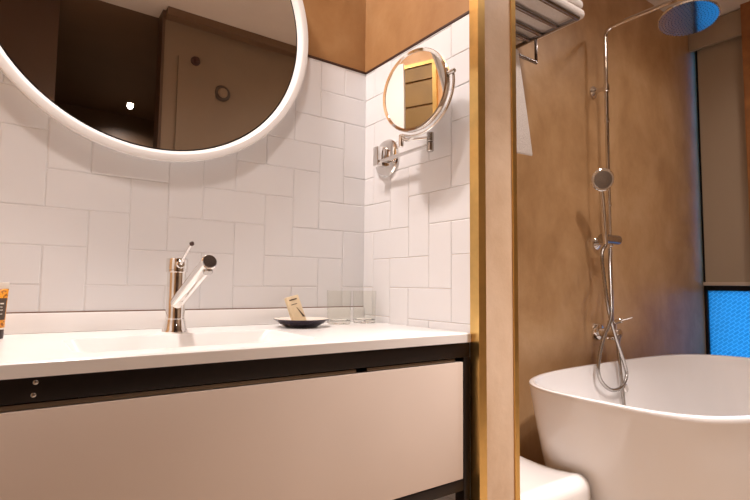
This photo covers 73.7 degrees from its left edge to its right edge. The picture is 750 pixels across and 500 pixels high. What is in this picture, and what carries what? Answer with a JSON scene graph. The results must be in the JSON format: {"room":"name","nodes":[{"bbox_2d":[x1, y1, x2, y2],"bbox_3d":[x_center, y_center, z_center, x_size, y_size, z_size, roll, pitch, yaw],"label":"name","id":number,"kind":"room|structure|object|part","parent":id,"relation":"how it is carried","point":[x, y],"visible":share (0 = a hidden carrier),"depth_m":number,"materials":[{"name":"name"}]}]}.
{"room":"bathroom","nodes":[
{"label":"bathroom","id":0,"kind":"room"},
{"bbox_2d":[0,0,705,465],"bbox_3d":[0.583,-0.290,2.443,4.850,2.900,0.128,4,-5,-35],"label":"wall","id":1,"kind":"structure","parent":0,"point":[86,225],"depth_m":1.88,"materials":[{"name":"white tile"}]},
{"bbox_2d":[0,0,307,162],"bbox_3d":[-0.636,-0.741,1.494,0.965,0.965,0.042,4,-5,-35],"label":"wall mirror","id":2,"kind":"object","parent":1,"relation":"attached to","point":[176,81],"visible":1,"depth_m":1.48,"materials":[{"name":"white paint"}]},
{"bbox_2d":[6,306,362,313],"bbox_3d":[-0.661,0.174,1.444,1.514,0.003,0.002,4,-5,-35],"label":"trim","id":3,"kind":"structure","parent":1,"relation":"attached to","point":[333,306],"depth_m":1.45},
{"bbox_2d":[308,11,468,74],"bbox_3d":[-0.493,-0.739,1.290,1.519,0.007,0.556,4,-5,-35],"label":"trim","id":4,"kind":"structure","parent":1,"relation":"attached to","point":[467,12],"depth_m":1.79,"materials":[{"name":"black metal"}]},
{"bbox_2d":[515,0,579,63],"bbox_3d":[0.526,-0.971,2.151,0.686,0.151,0.368,4,-5,-35],"label":"towel rack","id":5,"kind":"object","parent":1,"relation":"attached to","point":[575,17],"visible":0.48,"depth_m":2.25,"materials":[{"name":"silver metal"}]},
{"bbox_3d":[0.480,-1.024,2.219,0.650,0.021,0.021,4,-5,-35],"label":"rail","id":6,"kind":"part","parent":5,"relation":"part of","materials":[{"name":"silver metal"}]},
{"bbox_2d":[516,49,531,155],"bbox_3d":[0.493,-0.676,2.156,0.473,0.494,0.084,4,-5,-35],"label":"hanging towel","id":7,"kind":"object","parent":5,"relation":"hanging from","point":[524,146],"visible":0.08,"depth_m":2.23,"materials":[{"name":"white fabric"}]},
{"bbox_3d":[0.518,-1.028,2.166,0.650,0.021,0.021,4,-5,-35],"label":"rail","id":8,"kind":"part","parent":5,"relation":"part of","materials":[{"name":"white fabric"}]},
{"bbox_3d":[0.568,-1.032,2.096,0.650,0.021,0.021,4,-5,-35],"label":"rail","id":9,"kind":"part","parent":5,"relation":"part of","materials":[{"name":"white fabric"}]},
{"bbox_2d":[515,0,583,43],"bbox_3d":[0.575,-1.083,2.169,0.680,0.088,0.318,4,-5,-35],"label":"folded towel","id":10,"kind":"object","parent":5,"relation":"on","point":[536,6],"visible":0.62,"depth_m":2.21,"materials":[{"name":"white fabric"}]},
{"bbox_3d":[0.628,-1.037,2.016,0.654,0.023,0.023,4,-5,-35],"label":"rail","id":11,"kind":"part","parent":5,"relation":"part of","materials":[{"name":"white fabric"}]},
{"bbox_2d":[589,0,720,404],"bbox_3d":[1.442,-0.233,2.586,0.265,2.107,0.648,4,-5,-35],"label":"shower column","id":12,"kind":"structure","parent":1,"relation":"attached to","point":[685,17],"depth_m":2.61,"materials":[{"name":"silver metal"}]},
{"bbox_2d":[591,168,627,391],"bbox_3d":[1.206,0.148,2.589,0.316,1.143,0.100,5,-6,-45],"label":"shower","id":13,"kind":"object","parent":12,"relation":"attached to","point":[602,179],"visible":1,"depth_m":2.58,"materials":[{"name":"silver metal"}]},
{"bbox_3d":[1.198,-0.179,2.629,0.032,0.310,0.084,-3,-6,42],"label":"handle","id":14,"kind":"part","parent":13,"relation":"part of","materials":[{"name":"silver metal"}]},
{"bbox_3d":[1.333,0.378,2.691,0.089,0.045,0.029,-3,-6,42],"label":"lever","id":15,"kind":"part","parent":12,"relation":"part of","materials":[{"name":"silver metal"}]},
{"bbox_3d":[1.561,-1.150,2.495,0.254,0.050,0.257,4,-5,-35],"label":"spray plate","id":16,"kind":"part","parent":12,"relation":"part of","materials":[{"name":"silver metal"}]},
{"bbox_2d":[363,0,514,499],"bbox_3d":[0.194,-0.345,1.739,0.166,2.900,0.585,4,-5,-35],"label":"wall partition","id":17,"kind":"structure","parent":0,"point":[417,217],"depth_m":1.55,"materials":[{"name":"tile"}]},
{"bbox_2d":[373,47,455,176],"bbox_3d":[0.085,-0.439,1.621,0.127,0.331,0.499,3,-5,-28],"label":"magnifying mirror","id":18,"kind":"object","parent":17,"relation":"attached to","point":[416,89],"visible":1,"depth_m":1.53,"materials":[{"name":"silver metal"}]},
{"bbox_3d":[0.038,-0.330,1.795,0.021,0.136,0.136,4,-5,-35],"label":"wall plate","id":19,"kind":"part","parent":18,"relation":"part of","materials":[{"name":"silver metal"}]},
{"bbox_3d":[0.090,-0.318,1.661,0.012,0.012,0.276,4,-5,-35],"label":"arm","id":20,"kind":"part","parent":18,"relation":"part of","materials":[{"name":"silver metal"}]},
{"bbox_2d":[385,51,444,128],"bbox_3d":[0.118,-0.485,1.518,0.234,0.234,0.001,-3,-6,44],"label":"mirror glass","id":21,"kind":"object","parent":18,"relation":"attached to","point":[415,85],"depth_m":1.51,"materials":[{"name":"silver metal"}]},
{"bbox_3d":[0.126,-0.346,1.563,0.094,0.014,0.010,-1,-4,16],"label":"arm","id":22,"kind":"part","parent":18,"relation":"part of","materials":[{"name":"silver metal"}]},
{"bbox_3d":[0.218,-0.509,1.429,0.025,0.016,0.013,-3,-6,44],"label":"pivot knob","id":23,"kind":"part","parent":18,"relation":"part of","materials":[{"name":"metal"}]},
{"bbox_3d":[0.117,0.200,1.664,0.008,1.799,0.550,4,-5,-35],"label":"tile panel","id":24,"kind":"part","parent":17,"relation":"part of","materials":[{"name":"white tile"}]},
{"bbox_2d":[469,0,486,499],"bbox_3d":[0.301,-0.363,1.471,0.030,2.900,0.034,4,-5,-35],"label":"trim","id":25,"kind":"structure","parent":17,"relation":"attached to","point":[478,348],"depth_m":1.43,"materials":[{"name":"gold metal"}]},
{"bbox_2d":[510,0,519,499],"bbox_3d":[0.422,-0.356,1.554,0.019,2.900,0.028,4,-5,-35],"label":"trim","id":26,"kind":"structure","parent":17,"relation":"attached to","point":[512,2],"depth_m":1.51,"materials":[{"name":"gold metal"}]},
{"bbox_2d":[647,0,749,16],"bbox_3d":[1.950,-1.917,0.533,5.000,0.100,5.200,4,-5,-35],"label":"ceiling","id":27,"kind":"structure","parent":0,"point":[727,6],"depth_m":3.38,"materials":[{"name":"paint"}]},
{"bbox_3d":[1.919,1.076,0.319,5.000,0.100,5.200,4,-5,-35],"label":"floor","id":28,"kind":"structure","parent":0,"visible":0},
{"bbox_2d":[0,342,469,499],"bbox_3d":[-0.499,0.650,1.180,1.500,0.822,0.536,4,-5,-35],"label":"vanity cabinet","id":29,"kind":"object","parent":28,"relation":"on","point":[381,424],"visible":0.77,"depth_m":1.04,"materials":[{"name":"beige paint"}]},
{"bbox_2d":[0,321,470,397],"bbox_3d":[-0.497,0.261,1.214,1.504,0.095,0.554,4,-5,-35],"label":"countertop","id":30,"kind":"structure","parent":29,"relation":"on","point":[62,353],"depth_m":1.18,"materials":[{"name":"white stone"}]},
{"bbox_2d":[0,282,9,338],"bbox_3d":[-0.882,0.140,1.157,0.046,0.130,0.045,0,-4,5],"label":"toiletry tube","id":31,"kind":"object","parent":30,"relation":"on","point":[4,286],"visible":1,"depth_m":1.16,"materials":[{"name":"orange plastic"}]},
{"bbox_3d":[-0.872,0.136,1.147,0.046,0.050,0.016,4,-5,-38],"label":"label panel","id":32,"kind":"part","parent":31,"relation":"part of","materials":[{"name":"plastic"}]},
{"bbox_2d":[4,307,363,334],"bbox_3d":[-0.655,0.202,1.440,1.503,0.051,0.010,4,-5,-35],"label":"upstand","id":33,"kind":"object","parent":30,"relation":"on","point":[22,323],"visible":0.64,"depth_m":1.43,"materials":[{"name":"white stone"}]},
{"bbox_2d":[161,241,216,331],"bbox_3d":[-0.476,0.098,1.284,0.067,0.240,0.331,4,-5,-35],"label":"faucet","id":34,"kind":"object","parent":30,"relation":"on","point":[179,289],"visible":1,"depth_m":1.36,"materials":[{"name":"silver metal"}]},
{"bbox_3d":[-0.552,0.040,1.396,0.058,0.034,0.058,4,-5,-35],"label":"handle","id":35,"kind":"part","parent":34,"relation":"part of","materials":[{"name":"silver metal"}]},
{"bbox_3d":[-0.504,0.016,1.331,0.022,0.064,0.112,4,-5,-35],"label":"lever","id":36,"kind":"part","parent":34,"relation":"part of","materials":[{"name":"silver metal"}]},
{"bbox_3d":[-0.466,0.087,1.271,0.036,0.137,0.292,4,-5,-35],"label":"spout","id":37,"kind":"part","parent":34,"relation":"part of","materials":[{"name":"silver metal"}]},
{"bbox_2d":[274,317,328,327],"bbox_3d":[-0.232,0.229,1.575,0.174,0.026,0.174,4,-5,-35],"label":"soap dish","id":38,"kind":"object","parent":30,"relation":"on","point":[310,322],"visible":0.96,"depth_m":1.52,"materials":[{"name":"ceramic"}]},
{"bbox_2d":[284,295,305,319],"bbox_3d":[-0.252,0.189,1.583,0.062,0.096,0.041,4,-5,-35],"label":"packet","id":39,"kind":"object","parent":38,"relation":"in","point":[293,303],"visible":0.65,"depth_m":1.58,"materials":[{"name":"beige paper"}]},
{"bbox_2d":[327,294,351,324],"bbox_3d":[-0.123,0.195,1.710,0.085,0.113,0.085,4,-5,-35],"label":"tumbler","id":40,"kind":"object","parent":30,"relation":"on","point":[330,321],"visible":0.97,"depth_m":1.68,"materials":[{"name":"clear glass"}]},
{"bbox_3d":[-0.123,0.245,1.706,0.080,0.014,0.080,4,-5,-35],"label":"glass","id":41,"kind":"part","parent":40,"relation":"part of","materials":[{"name":"white"}]},
{"bbox_2d":[353,302,375,322],"bbox_3d":[-0.038,0.201,1.776,0.085,0.113,0.085,4,-5,-35],"label":"tumbler","id":42,"kind":"object","parent":30,"relation":"on","point":[355,320],"visible":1,"depth_m":1.74,"materials":[{"name":"clear glass"}]},
{"bbox_3d":[-0.038,0.250,1.773,0.080,0.014,0.080,4,-5,-35],"label":"glass","id":43,"kind":"part","parent":42,"relation":"part of","materials":[{"name":"white"}]},
{"bbox_3d":[0.098,0.301,1.315,0.296,0.008,0.013,4,-5,-35],"label":"finger pull","id":44,"kind":"part","parent":29,"relation":"part of","materials":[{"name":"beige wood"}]},
{"bbox_3d":[0.246,0.694,1.403,0.026,0.782,0.035,4,-5,-35],"label":"leg","id":45,"kind":"part","parent":29,"relation":"part of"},
{"bbox_2d":[520,456,590,499],"bbox_3d":[0.486,0.950,1.774,0.371,0.326,0.384,4,-5,-35],"label":"stool","id":46,"kind":"object","parent":28,"relation":"on","point":[538,481],"visible":0.41,"depth_m":1.71,"materials":[{"name":"white plastic"}]},
{"bbox_2d":[529,354,749,499],"bbox_3d":[1.472,0.858,2.221,1.784,0.595,0.926,4,-5,-35],"label":"bathtub","id":47,"kind":"object","parent":28,"relation":"on","point":[682,430],"visible":0.96,"depth_m":1.74,"materials":[{"name":"white ceramic"}]},
{"bbox_3d":[3.031,-0.241,2.785,0.220,2.900,2.174,4,-5,-35],"label":"wall","id":48,"kind":"structure","parent":0,"visible":0},
{"bbox_2d":[695,51,749,357],"bbox_3d":[2.518,-0.238,3.519,0.050,2.630,0.384,4,-5,-35],"label":"window","id":49,"kind":"structure","parent":48,"relation":"in","point":[727,308],"depth_m":3.52,"materials":[{"name":"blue glass"}]},
{"bbox_2d":[688,9,749,285],"bbox_3d":[2.422,-0.696,3.501,0.077,1.886,0.342,4,-5,-35],"label":"roller blind","id":50,"kind":"object","parent":49,"relation":"attached to","point":[718,47],"visible":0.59,"depth_m":3.51,"materials":[{"name":"beige fabric"}]},
{"bbox_3d":[2.519,-0.239,3.517,0.006,2.610,0.358,4,-5,-35],"label":"pane","id":51,"kind":"part","parent":49,"relation":"part of","materials":[{"name":"blue glass"}]},
{"bbox_2d":[740,1,749,219],"bbox_3d":[2.498,-0.300,3.282,0.077,2.719,0.055,4,-5,-35],"label":"trim","id":52,"kind":"structure","parent":48,"relation":"attached to","point":[745,7],"depth_m":3.33,"materials":[{"name":"orange wood"}]}
]}

